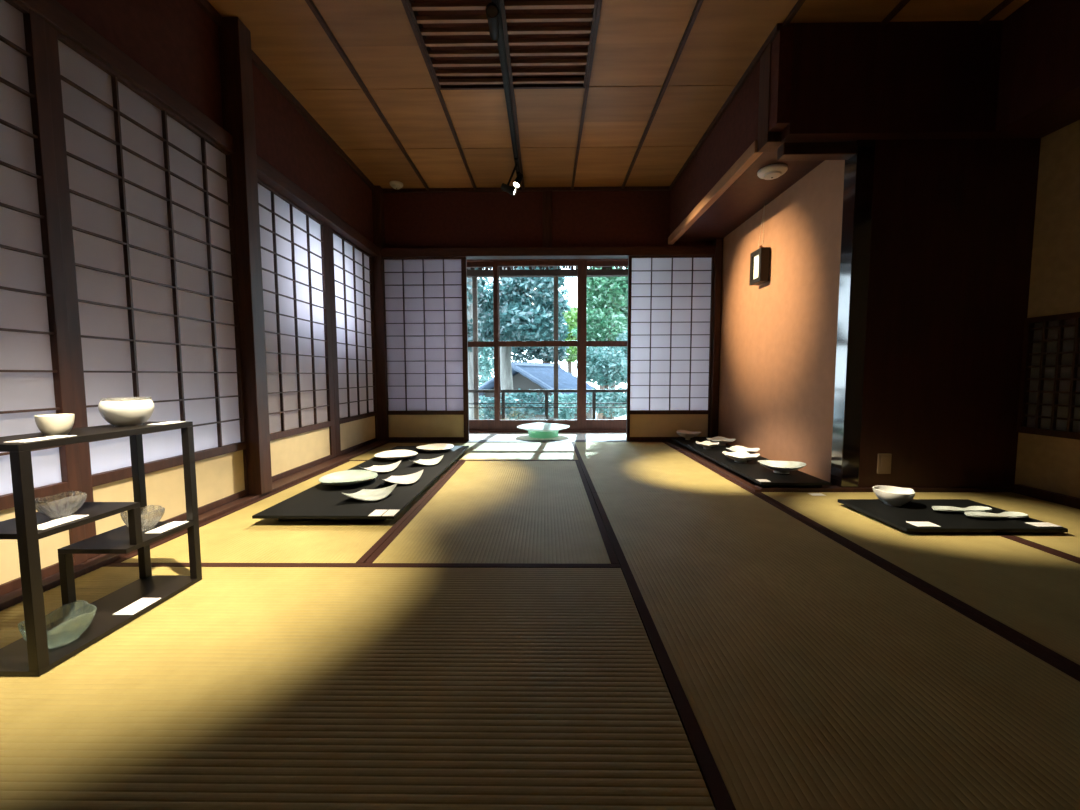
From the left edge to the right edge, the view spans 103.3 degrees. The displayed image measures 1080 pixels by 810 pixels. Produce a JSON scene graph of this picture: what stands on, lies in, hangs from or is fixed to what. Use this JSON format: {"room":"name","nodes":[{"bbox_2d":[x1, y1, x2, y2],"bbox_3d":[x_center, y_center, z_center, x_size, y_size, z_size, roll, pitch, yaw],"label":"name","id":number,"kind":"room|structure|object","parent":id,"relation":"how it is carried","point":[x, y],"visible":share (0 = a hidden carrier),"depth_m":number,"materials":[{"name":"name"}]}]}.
{"room":"japanese tatami room","nodes":[
{"label":"japanese tatami room","id":0,"kind":"room"},
{"bbox_2d":[56,0,372,242],"bbox_3d":[-1.665,-0.675,1.366,0.080,2.500,5.880,0,4,1],"label":"wall","id":1,"kind":"structure","parent":0,"point":[176,41],"depth_m":2.11,"materials":[{"name":"paint"}]},
{"bbox_2d":[0,0,86,595],"bbox_3d":[-1.614,-0.317,0.987,0.032,1.799,0.905,0,4,1],"label":"door","id":2,"kind":"structure","parent":1,"relation":"in","point":[36,377],"depth_m":1.35,"materials":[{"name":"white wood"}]},
{"bbox_2d":[44,21,248,559],"bbox_3d":[-1.614,-0.379,1.856,0.032,1.799,0.830,0,4,1],"label":"door","id":3,"kind":"structure","parent":1,"relation":"in","point":[145,196],"depth_m":1.75,"materials":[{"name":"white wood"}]},
{"bbox_2d":[0,440,388,610],"bbox_3d":[-1.632,0.590,1.425,0.180,0.068,5.720,0,4,1],"label":"sill","id":4,"kind":"structure","parent":1,"relation":"attached to","point":[10,599],"depth_m":2.06,"materials":[{"name":"brown wood"}]},
{"bbox_2d":[218,17,271,494],"bbox_3d":[-1.582,-0.740,2.295,0.115,2.462,0.095,0,4,1],"label":"pillar","id":5,"kind":"structure","parent":4,"relation":"on","point":[234,38],"depth_m":2.26,"materials":[{"name":"brown wood"}]},
{"bbox_2d":[372,186,388,440],"bbox_3d":[-1.576,-0.868,4.231,0.094,2.480,0.115,0,4,1],"label":"pillar","id":6,"kind":"structure","parent":4,"relation":"on","point":[377,193],"depth_m":4.18,"materials":[{"name":"brown wood"}]},
{"bbox_2d":[18,0,378,256],"bbox_3d":[-1.651,-1.348,2.291,0.150,0.082,3.720,0,4,1],"label":"lintel","id":7,"kind":"object","parent":1,"relation":"attached to","point":[56,15],"visible":0.62,"depth_m":1.83,"materials":[{"name":"brown wood"}]},
{"bbox_2d":[194,0,373,189],"bbox_3d":[-1.631,-1.881,1.290,0.025,0.045,5.800,0,4,1],"label":"trim","id":8,"kind":"structure","parent":1,"relation":"attached to","point":[204,5],"depth_m":2.75,"materials":[{"name":"brown wood"}]},
{"bbox_2d":[257,178,335,481],"bbox_3d":[-1.651,-0.452,2.898,0.032,1.799,0.915,0,4,1],"label":"door","id":9,"kind":"structure","parent":1,"relation":"in","point":[294,243],"depth_m":2.89,"materials":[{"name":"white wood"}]},
{"bbox_2d":[328,226,377,456],"bbox_3d":[-1.641,-0.514,3.777,0.032,1.799,0.845,0,4,1],"label":"door","id":10,"kind":"structure","parent":1,"relation":"in","point":[351,267],"depth_m":3.75,"materials":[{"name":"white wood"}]},
{"bbox_2d":[469,433,625,439],"bbox_3d":[0.058,0.362,4.714,6.400,0.050,0.685,0,4,1],"label":"floor","id":11,"kind":"structure","parent":0,"point":[472,436],"depth_m":4.63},
{"bbox_2d":[389,440,674,441],"bbox_3d":[0.048,0.388,4.314,3.490,0.054,0.118,0,4,1],"label":"sill","id":12,"kind":"structure","parent":11,"relation":"on","point":[469,440],"depth_m":4.28,"materials":[{"name":"brown wood"}]},
{"bbox_2d":[517,422,569,437],"bbox_3d":[0.036,0.269,4.645,0.574,0.145,0.574,0,4,1],"label":"glass dish","id":13,"kind":"object","parent":11,"relation":"on","point":[538,429],"visible":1,"depth_m":4.50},
{"bbox_2d":[469,430,625,432],"bbox_3d":[0.061,0.317,4.984,6.400,0.042,0.100,0,4,1],"label":"sill","id":14,"kind":"structure","parent":11,"relation":"on","point":[470,431],"depth_m":4.94,"materials":[{"name":"brown wood"}]},
{"bbox_2d":[467,262,500,429],"bbox_3d":[-0.954,-0.670,4.963,0.976,1.936,0.032,0,4,1],"label":"window","id":15,"kind":"structure","parent":14,"relation":"on","point":[473,424],"depth_m":4.95,"materials":[{"name":"brown wood"}]},
{"bbox_2d":[493,260,586,430],"bbox_3d":[0.002,-0.670,4.915,1.059,1.936,0.032,0,4,1],"label":"window","id":16,"kind":"structure","parent":14,"relation":"on","point":[580,423],"depth_m":4.90,"materials":[{"name":"brown wood"}]},
{"bbox_2d":[586,261,627,429],"bbox_3d":[0.983,-0.675,4.939,1.050,1.936,0.032,0,4,1],"label":"window","id":17,"kind":"structure","parent":14,"relation":"on","point":[591,424],"depth_m":4.94,"materials":[{"name":"brown wood"}]},
{"bbox_2d":[384,191,712,247],"bbox_3d":[0.077,-1.832,4.216,3.500,0.603,0.070,0,4,1],"label":"wall","id":18,"kind":"structure","parent":0,"point":[579,218],"depth_m":4.18,"materials":[{"name":"paint"}]},
{"bbox_2d":[383,257,468,440],"bbox_3d":[-1.133,-0.541,4.246,0.830,1.815,0.032,0,4,1],"label":"door","id":19,"kind":"structure","parent":18,"relation":"in","point":[426,323],"depth_m":4.25,"materials":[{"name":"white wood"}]},
{"bbox_2d":[382,186,669,192],"bbox_3d":[-0.165,-2.095,4.155,2.860,0.030,0.030,0,4,1],"label":"trim","id":20,"kind":"structure","parent":18,"relation":"attached to","point":[634,188],"depth_m":4.14,"materials":[{"name":"brown wood"}]},
{"bbox_2d":[382,246,715,259],"bbox_3d":[0.017,-1.486,4.183,3.340,0.082,0.125,0,4,1],"label":"lintel","id":21,"kind":"object","parent":18,"relation":"attached to","point":[491,252],"visible":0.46,"depth_m":4.12,"materials":[{"name":"brown wood"}]},
{"bbox_2d":[626,255,713,440],"bbox_3d":[1.280,-0.546,4.217,0.830,1.815,0.032,0,4,1],"label":"door","id":22,"kind":"structure","parent":18,"relation":"in","point":[670,324],"depth_m":4.22,"materials":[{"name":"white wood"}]},
{"bbox_2d":[207,0,1028,190],"bbox_3d":[0.556,-1.905,1.250,4.409,0.040,5.874,0,4,1],"label":"ceiling","id":23,"kind":"structure","parent":0,"point":[660,72],"depth_m":2.69,"materials":[{"name":"brown wood"}]},
{"bbox_2d":[390,181,402,188],"bbox_3d":[-1.361,-2.074,4.051,0.124,0.048,0.124,0,4,1],"label":"smoke detector","id":24,"kind":"object","parent":23,"relation":"attached to","point":[395,184],"visible":1,"depth_m":4.02,"materials":[{"name":"grey plastic"}]},
{"bbox_2d":[406,0,597,89],"bbox_3d":[-0.184,-1.980,1.983,0.924,0.072,1.430,0,4,1],"label":"ceiling vent","id":25,"kind":"object","parent":23,"relation":"in","point":[550,41],"visible":0.95,"depth_m":2.34,"materials":[{"name":"brown wood"}]},
{"bbox_2d":[491,0,519,175],"bbox_3d":[-0.218,-1.887,1.539,0.036,0.032,4.530,0,4,1],"label":"track","id":26,"kind":"object","parent":23,"relation":"attached to","point":[501,43],"visible":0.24,"depth_m":2.60,"materials":[{"name":"black metal"}]},
{"bbox_2d":[486,3,500,40],"bbox_3d":[-0.226,-1.866,2.093,0.064,0.088,0.207,0,4,1],"label":"track spotlight","id":27,"kind":"object","parent":26,"relation":"attached to","point":[492,13],"visible":1,"depth_m":2.04,"materials":[{"name":"black metal"}]},
{"bbox_2d":[501,158,517,195],"bbox_3d":[-0.252,-1.870,3.526,0.144,0.279,0.100,0,4,1],"label":"track spotlight","id":28,"kind":"object","parent":26,"relation":"attached to","point":[511,190],"visible":1,"depth_m":3.51,"materials":[{"name":"black metal"}]},
{"bbox_2d":[513,172,522,188],"bbox_3d":[-0.193,-1.970,3.754,0.068,0.132,0.114,2,4,26],"label":"track spotlight","id":29,"kind":"object","parent":26,"relation":"attached to","point":[517,182],"visible":0.98,"depth_m":3.73,"materials":[{"name":"black metal"}]},
{"bbox_2d":[670,23,793,234],"bbox_3d":[1.291,-1.808,3.196,0.068,0.515,1.940,0,4,1],"label":"wall","id":30,"kind":"structure","parent":0,"point":[736,129],"depth_m":2.72,"materials":[{"name":"paint"}]},
{"bbox_2d":[668,140,762,244],"bbox_3d":[1.262,-1.538,3.303,0.050,0.070,1.735,0,4,1],"label":"rail","id":31,"kind":"object","parent":30,"relation":"attached to","point":[750,155],"visible":0.89,"depth_m":2.96,"materials":[{"name":"brown wood"}]},
{"bbox_2d":[669,23,779,189],"bbox_3d":[1.247,-2.027,3.171,0.017,0.035,1.920,0,4,1],"label":"trim","id":32,"kind":"structure","parent":30,"relation":"attached to","point":[775,31],"depth_m":2.76,"materials":[{"name":"brown wood"}]},
{"bbox_2d":[757,42,782,151],"bbox_3d":[1.285,-1.713,2.366,0.090,0.548,0.112,0,4,1],"label":"post","id":33,"kind":"object","parent":30,"relation":"attached to","point":[768,141],"visible":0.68,"depth_m":2.36,"materials":[{"name":"brown wood"}]},
{"bbox_2d":[677,141,846,240],"bbox_3d":[1.551,-1.547,3.261,0.530,0.017,1.840,0,4,1],"label":"ceiling","id":34,"kind":"structure","parent":0,"point":[749,193],"depth_m":3.15,"materials":[{"name":"wood"}]},
{"bbox_2d":[749,205,769,285],"bbox_3d":[1.708,-1.244,3.311,0.071,0.590,0.170,0,4,1],"label":"frame","id":35,"kind":"object","parent":34,"relation":"hanging from","point":[760,258],"visible":1,"depth_m":3.27,"materials":[{"name":"wood"}]},
{"bbox_2d":[753,255,758,278],"bbox_3d":[1.693,-1.074,3.323,0.006,0.184,0.114,0,4,1],"label":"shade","id":36,"kind":"object","parent":35,"relation":"attached to","point":[755,257],"depth_m":3.33,"materials":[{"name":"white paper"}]},
{"bbox_2d":[757,164,787,179],"bbox_3d":[1.482,-1.473,2.726,0.170,0.048,0.170,0,4,1],"label":"smoke detector","id":37,"kind":"object","parent":34,"relation":"attached to","point":[773,171],"visible":1,"depth_m":2.69,"materials":[{"name":"grey plastic"}]},
{"bbox_2d":[718,160,844,481],"bbox_3d":[1.795,-0.538,3.389,0.090,2.020,1.840,0,4,1],"label":"wall","id":38,"kind":"structure","parent":0,"point":[778,344],"depth_m":3.01,"materials":[{"name":"paint"}]},
{"bbox_2d":[781,20,1054,141],"bbox_3d":[2.044,-1.717,2.261,1.460,0.570,0.080,0,4,1],"label":"wall","id":39,"kind":"structure","parent":0,"point":[851,81],"depth_m":2.23,"materials":[{"name":"wood"}]},
{"bbox_2d":[858,138,1040,487],"bbox_3d":[2.298,-0.519,2.405,0.960,1.982,0.075,0,4,1],"label":"wall","id":40,"kind":"structure","parent":0,"point":[952,223],"depth_m":2.37,"materials":[{"name":"wood"}]},
{"bbox_2d":[877,454,891,473],"bbox_3d":[1.955,0.334,2.425,0.074,0.116,0.013,0,4,1],"label":"wall switch","id":41,"kind":"object","parent":40,"relation":"attached to","point":[883,460],"visible":1,"depth_m":2.42,"materials":[{"name":"brown plastic"}]},
{"bbox_2d":[995,0,1079,131],"bbox_3d":[2.560,-1.578,0.264,0.400,0.570,3.910,0,4,1],"label":"wall","id":42,"kind":"structure","parent":0,"point":[1039,85],"depth_m":2.06,"materials":[{"name":"wood"}]},
{"bbox_2d":[1015,120,1079,497],"bbox_3d":[2.719,-0.334,0.393,0.090,1.930,3.995,0,4,1],"label":"wall","id":43,"kind":"structure","parent":0,"point":[1049,463],"depth_m":2.23,"materials":[{"name":"beige paint"}]},
{"bbox_2d":[1013,484,1079,507],"bbox_3d":[2.667,0.631,0.465,0.040,0.095,3.902,0,4,1],"label":"baseboard","id":44,"kind":"structure","parent":43,"relation":"attached to","point":[1072,501],"depth_m":2.25,"materials":[{"name":"brown wood"}]},
{"bbox_2d":[1016,312,1079,439],"bbox_3d":[2.721,-0.130,1.861,0.082,0.645,1.135,0,4,1],"label":"window","id":45,"kind":"structure","parent":43,"relation":"in","point":[1049,392],"depth_m":2.26,"materials":[{"name":"brown wood"}]},
{"bbox_3d":[0.051,-1.780,4.591,6.400,0.040,0.690,0,4,1],"label":"ceiling","id":46,"kind":"structure","parent":0,"visible":0},
{"bbox_2d":[467,266,627,269],"bbox_3d":[0.061,-1.849,5.377,6.400,0.112,0.989,0,4,1],"label":"roof eave","id":47,"kind":"object","parent":46,"relation":"attached to","point":[523,267],"visible":0.08,"depth_m":5.84,"materials":[{"name":"brown"}]},
{"bbox_2d":[467,259,627,261],"bbox_3d":[0.055,-1.705,4.842,6.400,0.145,0.080,0,4,1],"label":"lintel","id":48,"kind":"object","parent":46,"relation":"attached to","point":[479,260],"visible":0.03,"depth_m":4.82,"materials":[{"name":"brown wood"}]},
{"bbox_3d":[0.518,0.646,1.378,4.500,0.090,5.770,0,4,1],"label":"floor","id":49,"kind":"structure","parent":0,"visible":0},
{"bbox_2d":[114,461,461,562],"bbox_3d":[-1.073,0.525,2.437,0.907,0.051,1.817,0,4,1],"label":"mat","id":50,"kind":"object","parent":49,"relation":"on","point":[233,536],"visible":0.45,"depth_m":1.77,"materials":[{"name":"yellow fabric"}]},
{"bbox_2d":[252,446,468,520],"bbox_3d":[-0.948,0.448,2.817,0.630,0.049,1.865,0,4,1],"label":"display table","id":51,"kind":"object","parent":50,"relation":"on","point":[320,502],"visible":0.83,"depth_m":2.18,"materials":[{"name":"wood"}]},
{"bbox_2d":[318,470,377,485],"bbox_3d":[-1.104,0.428,2.470,0.314,0.040,0.314,0,4,1],"label":"round plate","id":52,"kind":"object","parent":51,"relation":"on","point":[347,477],"visible":1,"depth_m":2.52,"materials":[{"name":"white ceramic"}]},
{"bbox_2d":[342,483,396,500],"bbox_3d":[-0.858,0.443,2.167,0.196,0.050,0.196,0,4,5],"label":"dish","id":53,"kind":"object","parent":51,"relation":"on","point":[364,494],"visible":1,"depth_m":2.19,"materials":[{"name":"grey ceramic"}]},
{"bbox_2d":[368,510,386,515],"bbox_3d":[-0.728,0.484,1.920,0.056,0.002,0.085,0,4,1],"label":"name card","id":54,"kind":"object","parent":51,"relation":"on","point":[375,512],"visible":1,"depth_m":1.91,"materials":[{"name":"white"}]},
{"bbox_2d":[359,460,400,472],"bbox_3d":[-1.031,0.401,2.768,0.196,0.050,0.196,0,4,3],"label":"dish","id":55,"kind":"object","parent":51,"relation":"on","point":[384,468],"visible":0.96,"depth_m":2.80,"materials":[{"name":"white ceramic"}]},
{"bbox_2d":[374,450,417,459],"bbox_3d":[-1.076,0.379,3.198,0.310,0.035,0.310,0,4,1],"label":"round plate","id":56,"kind":"object","parent":51,"relation":"on","point":[392,454],"visible":1,"depth_m":3.25,"materials":[{"name":"white ceramic"}]},
{"bbox_2d":[379,469,423,484],"bbox_3d":[-0.799,0.421,2.475,0.200,0.050,0.200,0,4,-1],"label":"dish","id":57,"kind":"object","parent":51,"relation":"on","point":[411,478],"visible":1,"depth_m":2.51,"materials":[{"name":"white ceramic"}]},
{"bbox_2d":[408,455,443,465],"bbox_3d":[-0.788,0.385,2.974,0.184,0.050,0.184,0,4,7],"label":"dish","id":58,"kind":"object","parent":51,"relation":"on","point":[428,462],"visible":1,"depth_m":3.00,"materials":[{"name":"grey ceramic"}]},
{"bbox_2d":[416,443,453,451],"bbox_3d":[-0.862,0.356,3.514,0.300,0.035,0.300,0,4,1],"label":"round plate","id":59,"kind":"object","parent":51,"relation":"on","point":[442,446],"visible":1,"depth_m":3.56,"materials":[{"name":"beige ceramic"}]},
{"bbox_2d":[0,562,714,809],"bbox_3d":[-0.634,0.620,1.070,1.817,0.051,0.907,0,4,1],"label":"mat","id":60,"kind":"object","parent":49,"relation":"on","point":[253,686],"visible":0.96,"depth_m":0.88,"materials":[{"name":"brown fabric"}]},
{"bbox_2d":[0,421,201,675],"bbox_3d":[-1.206,0.329,1.159,0.188,0.521,0.454,0,4,1],"label":"display shelf","id":61,"kind":"object","parent":60,"relation":"on","point":[32,656],"visible":0.9,"depth_m":1.14,"materials":[{"name":"wood"}]},
{"bbox_2d":[4,435,76,442],"bbox_3d":[-1.150,0.078,0.987,0.046,0.002,0.105,0,4,1],"label":"name card","id":62,"kind":"object","parent":61,"relation":"on","point":[55,436],"visible":1,"depth_m":0.98,"materials":[{"name":"white"}]},
{"bbox_2d":[34,414,74,435],"bbox_3d":[-1.193,0.049,1.052,0.066,0.051,0.066,0,4,1],"label":"bowl","id":63,"kind":"object","parent":61,"relation":"on","point":[48,424],"visible":1,"depth_m":1.03,"materials":[{"name":"beige ceramic"}]},
{"bbox_2d":[18,600,96,648],"bbox_3d":[-1.188,0.549,1.055,0.128,0.072,0.130,0,4,1],"label":"glass bowl","id":64,"kind":"object","parent":61,"relation":"on","point":[65,624],"visible":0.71,"depth_m":1.06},
{"bbox_2d":[35,491,86,518],"bbox_3d":[-1.195,0.251,1.065,0.092,0.054,0.094,0,4,1],"label":"glass bowl","id":65,"kind":"object","parent":61,"relation":"on","point":[64,504],"visible":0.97,"depth_m":1.05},
{"bbox_2d":[37,515,88,529],"bbox_3d":[-1.153,0.280,1.021,0.046,0.002,0.100,0,4,1],"label":"name card","id":66,"kind":"object","parent":61,"relation":"on","point":[53,523],"visible":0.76,"depth_m":1.02,"materials":[{"name":"white"}]},
{"bbox_2d":[98,397,153,426],"bbox_3d":[-1.206,0.020,1.251,0.119,0.082,0.119,0,4,1],"label":"round bowl","id":67,"kind":"object","parent":61,"relation":"on","point":[119,411],"visible":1,"depth_m":1.22,"materials":[{"name":"white ceramic"}]},
{"bbox_2d":[112,598,160,614],"bbox_3d":[-1.144,0.572,1.215,0.056,0.002,0.088,0,4,1],"label":"name card","id":68,"kind":"object","parent":61,"relation":"on","point":[142,603],"visible":1,"depth_m":1.21,"materials":[{"name":"white"}]},
{"bbox_2d":[120,505,164,531],"bbox_3d":[-1.200,0.347,1.292,0.099,0.062,0.099,0,4,1],"label":"glass bowl","id":69,"kind":"object","parent":61,"relation":"on","point":[151,515],"visible":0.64,"depth_m":1.28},
{"bbox_2d":[145,521,188,532],"bbox_3d":[-1.143,0.375,1.311,0.048,0.002,0.100,0,4,1],"label":"name card","id":70,"kind":"object","parent":61,"relation":"on","point":[173,524],"visible":1,"depth_m":1.30,"materials":[{"name":"white"}]},
{"bbox_2d":[347,442,578,460],"bbox_3d":[-0.601,0.427,3.800,1.817,0.051,0.921,0,4,1],"label":"mat","id":71,"kind":"object","parent":49,"relation":"on","point":[477,451],"visible":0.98,"depth_m":3.74,"materials":[{"name":"beige wicker"}]},
{"bbox_2d":[364,461,618,563],"bbox_3d":[-0.163,0.523,2.426,0.907,0.051,1.817,0,4,1],"label":"mat","id":72,"kind":"object","parent":49,"relation":"on","point":[482,511],"visible":0.98,"depth_m":1.95,"materials":[{"name":"beige wicker"}]},
{"bbox_2d":[572,442,755,492],"bbox_3d":[0.767,0.457,3.329,0.925,0.051,1.831,0,4,1],"label":"mat","id":73,"kind":"object","parent":49,"relation":"on","point":[607,467],"visible":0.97,"depth_m":2.98,"materials":[{"name":"beige wicker"}]},
{"bbox_2d":[665,441,760,491],"bbox_3d":[1.250,0.449,3.334,0.033,0.062,1.814,0,4,1],"label":"threshold","id":74,"kind":"object","parent":49,"relation":"on","point":[751,487],"visible":0.47,"depth_m":2.95,"materials":[{"name":"brown wood"}]},
{"bbox_2d":[592,493,1079,809],"bbox_3d":[0.746,0.585,1.507,0.925,0.051,1.817,0,4,1],"label":"mat","id":75,"kind":"object","parent":49,"relation":"on","point":[801,670],"visible":0.99,"depth_m":0.95,"materials":[{"name":"beige wicker"}]},
{"bbox_2d":[672,442,1013,491],"bbox_3d":[1.984,0.444,3.325,1.434,0.070,1.814,0,4,1],"label":"floor","id":76,"kind":"structure","parent":49,"relation":"on","point":[825,488],"depth_m":2.42,"materials":[{"name":"brown wood"}]},
{"bbox_2d":[710,238,722,437],"bbox_3d":[1.722,-0.618,4.212,0.065,1.965,0.130,0,4,1],"label":"pillar","id":77,"kind":"structure","parent":76,"relation":"on","point":[718,242],"depth_m":4.15,"materials":[{"name":"brown wood"}]},
{"bbox_2d":[671,437,830,486],"bbox_3d":[1.466,0.395,3.306,0.394,0.032,1.765,0,4,1],"label":"display table","id":78,"kind":"object","parent":76,"relation":"on","point":[753,470],"visible":0.77,"depth_m":2.74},
{"bbox_2d":[676,430,700,439],"bbox_3d":[1.402,0.288,4.039,0.228,0.078,0.230,0,4,1],"label":"dish","id":79,"kind":"object","parent":78,"relation":"on","point":[687,435],"visible":1,"depth_m":4.01,"materials":[{"name":"beige ceramic"}]},
{"bbox_2d":[696,441,718,448],"bbox_3d":[1.393,0.336,3.545,0.180,0.054,0.184,0,4,1],"label":"dish","id":80,"kind":"object","parent":78,"relation":"on","point":[706,444],"visible":1,"depth_m":3.53,"materials":[{"name":"white ceramic"}]},
{"bbox_2d":[707,436,735,445],"bbox_3d":[1.581,0.319,3.733,0.209,0.059,0.209,-2,5,-29],"label":"dish","id":81,"kind":"object","parent":78,"relation":"on","point":[722,441],"visible":0.89,"depth_m":3.71,"materials":[{"name":"white ceramic"}]},
{"bbox_2d":[723,451,759,462],"bbox_3d":[1.415,0.370,3.002,0.241,0.061,0.240,0,4,1],"label":"dish","id":82,"kind":"object","parent":78,"relation":"on","point":[738,456],"visible":1,"depth_m":3.02,"materials":[{"name":"white ceramic"}]},
{"bbox_2d":[726,445,759,453],"bbox_3d":[1.535,0.355,3.235,0.208,0.059,0.208,-4,5,-40],"label":"dish","id":83,"kind":"object","parent":78,"relation":"on","point":[735,448],"visible":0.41,"depth_m":3.29,"materials":[{"name":"white ceramic"}]},
{"bbox_2d":[758,460,805,473],"bbox_3d":[1.513,0.391,2.676,0.268,0.065,0.224,0,4,1],"label":"dish","id":84,"kind":"object","parent":78,"relation":"on","point":[780,467],"visible":1,"depth_m":2.69,"materials":[{"name":"white ceramic"}]},
{"bbox_2d":[830,140,875,486],"bbox_3d":[1.769,-0.492,2.423,0.098,1.965,0.095,0,4,1],"label":"pillar","id":85,"kind":"structure","parent":76,"relation":"on","point":[859,169],"depth_m":2.39,"materials":[{"name":"black wood"}]},
{"bbox_2d":[777,142,856,159],"bbox_3d":[1.575,-1.399,2.354,0.500,0.065,0.070,0,4,1],"label":"lintel","id":86,"kind":"object","parent":85,"relation":"attached to","point":[787,150],"visible":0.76,"depth_m":2.32,"materials":[{"name":"brown wood"}]},
{"bbox_2d":[756,492,1079,672],"bbox_3d":[1.568,0.583,1.507,0.710,0.051,1.836,0,4,1],"label":"mat","id":87,"kind":"object","parent":49,"relation":"on","point":[1030,592],"visible":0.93,"depth_m":1.47,"materials":[{"name":"beige wicker"}]},
{"bbox_2d":[838,499,1067,531],"bbox_3d":[1.846,0.509,1.970,0.658,0.029,0.418,0,4,1],"label":"display table","id":88,"kind":"object","parent":87,"relation":"on","point":[915,509],"visible":0.88,"depth_m":1.90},
{"bbox_2d":[873,485,914,505],"bbox_3d":[1.726,0.448,2.088,0.160,0.077,0.160,3,5,37],"label":"bowl","id":89,"kind":"object","parent":88,"relation":"on","point":[890,495],"visible":1,"depth_m":2.06,"materials":[{"name":"white ceramic"}]},
{"bbox_2d":[906,521,940,526],"bbox_3d":[1.625,0.505,1.811,0.095,0.002,0.060,0,4,1],"label":"name card","id":90,"kind":"object","parent":88,"relation":"on","point":[916,523],"visible":1,"depth_m":1.81,"materials":[{"name":"white"}]},
{"bbox_2d":[932,506,991,512],"bbox_3d":[1.940,0.484,1.966,0.256,0.025,0.062,0,4,1],"label":"dish","id":91,"kind":"object","parent":88,"relation":"on","point":[935,508],"visible":0.94,"depth_m":1.97,"materials":[{"name":"white ceramic"}]},
{"bbox_2d":[964,512,1027,518],"bbox_3d":[2.009,0.489,1.883,0.256,0.025,0.062,0,4,1],"label":"dish","id":92,"kind":"object","parent":88,"relation":"on","point":[1004,515],"visible":1,"depth_m":1.89,"materials":[{"name":"white ceramic"}]},
{"bbox_2d":[1025,522,1061,526],"bbox_3d":[2.121,0.504,1.800,0.098,0.002,0.050,0,4,1],"label":"name card","id":93,"kind":"object","parent":88,"relation":"on","point":[1038,524],"visible":1,"depth_m":1.80,"materials":[{"name":"white"}]},
{"bbox_2d":[913,492,1079,560],"bbox_3d":[2.302,0.581,1.498,0.752,0.051,1.836,0,4,1],"label":"mat","id":94,"kind":"object","parent":49,"relation":"on","point":[1064,543],"visible":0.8,"depth_m":2.06,"materials":[{"name":"beige wicker"}]},
{"bbox_3d":[0.066,0.415,5.442,6.400,0.060,0.760,0,4,1],"label":"floor","id":95,"kind":"structure","parent":0,"visible":0},
{"bbox_2d":[472,277,478,419],"bbox_3d":[-0.862,-0.668,5.738,0.060,2.065,0.060,0,4,1],"label":"post","id":96,"kind":"object","parent":95,"relation":"on","point":[474,279],"visible":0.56,"depth_m":5.70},
{"bbox_2d":[469,389,626,419],"bbox_3d":[0.069,0.079,5.719,6.200,0.572,0.044,0,4,1],"label":"veranda railing","id":97,"kind":"object","parent":95,"relation":"on","point":[593,391],"visible":0.21,"depth_m":5.69,"materials":[{"name":"grey"}]},
{"bbox_2d":[554,276,557,419],"bbox_3d":[0.213,-0.670,5.725,0.060,2.065,0.060,0,4,1],"label":"post","id":98,"kind":"object","parent":95,"relation":"on","point":[555,277],"visible":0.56,"depth_m":5.69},
{"bbox_2d":[467,269,627,277],"bbox_3d":[0.064,-1.739,5.641,6.400,0.080,0.100,0,4,1],"label":"beam","id":99,"kind":"structure","parent":98,"relation":"on","point":[532,272],"depth_m":5.59,"materials":[{"name":"brown"}]},
{"label":"outside","id":100,"kind":"structure","parent":0,"visible":0},
{"bbox_2d":[480,400,625,418],"bbox_3d":[0.188,2.304,15.199,80.000,0.200,90.000,0,4,1],"label":"ground","id":101,"kind":"structure","parent":100,"point":[624,416],"depth_m":32.65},
{"bbox_2d":[467,268,487,419],"bbox_3d":[-1.300,-0.006,7.870,0.675,5.459,1.694,0,4,1],"label":"tree","id":102,"kind":"object","parent":101,"relation":"on","point":[480,282],"visible":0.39,"depth_m":7.54,"materials":[{"name":"green plant"}]},
{"bbox_2d":[478,339,493,416],"bbox_3d":[-2.761,-1.868,20.529,2.418,7.409,3.494,0,4,1],"label":"tree","id":103,"kind":"object","parent":101,"relation":"on","point":[485,366],"visible":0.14,"depth_m":19.62,"materials":[{"name":"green plant"}]},
{"bbox_2d":[479,388,553,419],"bbox_3d":[-0.711,1.179,8.378,2.044,3.022,1.181,1,4,17],"label":"bush","id":104,"kind":"object","parent":101,"relation":"on","point":[530,397],"visible":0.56,"depth_m":8.07,"materials":[{"name":"green plant"}]},
{"bbox_2d":[477,266,570,419],"bbox_3d":[-0.510,-1.712,9.113,2.351,8.680,2.853,0,4,4],"label":"tree","id":105,"kind":"object","parent":101,"relation":"on","point":[522,318],"visible":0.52,"depth_m":8.38,"materials":[{"name":"green plant"}]},
{"bbox_2d":[487,289,569,363],"bbox_3d":[-0.422,-1.069,15.200,2.921,6.543,3.394,-1,4,-9],"label":"tree","id":106,"kind":"object","parent":101,"relation":"on","point":[546,355],"visible":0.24,"depth_m":14.65,"materials":[{"name":"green plant"}]},
{"bbox_2d":[479,362,595,419],"bbox_3d":[-0.071,0.572,13.005,3.560,3.686,2.675,2,5,31],"label":"neighbouring house","id":107,"kind":"structure","parent":101,"relation":"on","point":[525,375],"depth_m":12.13,"materials":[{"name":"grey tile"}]},
{"bbox_2d":[560,306,576,373],"bbox_3d":[1.263,-1.214,18.930,1.719,6.299,2.362,0,4,1],"label":"tree","id":108,"kind":"object","parent":101,"relation":"on","point":[570,316],"visible":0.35,"depth_m":18.17,"materials":[{"name":"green plant"}]},
{"bbox_2d":[542,386,626,419],"bbox_3d":[0.956,1.154,8.373,2.150,3.064,1.164,3,5,35],"label":"tree","id":109,"kind":"object","parent":101,"relation":"on","point":[601,397],"visible":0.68,"depth_m":7.97,"materials":[{"name":"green plant"}]},
{"bbox_2d":[571,267,627,418],"bbox_3d":[1.880,-2.058,10.407,2.632,9.176,1.997,-2,4,-21],"label":"tree","id":110,"kind":"object","parent":101,"relation":"on","point":[607,301],"visible":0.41,"depth_m":9.76,"materials":[{"name":"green plant"}]},
{"bbox_2d":[576,331,626,418],"bbox_3d":[1.614,0.501,9.220,1.922,4.233,1.502,-3,5,-36],"label":"tree","id":111,"kind":"object","parent":101,"relation":"on","point":[604,368],"visible":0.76,"depth_m":8.54,"materials":[{"name":"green plant"}]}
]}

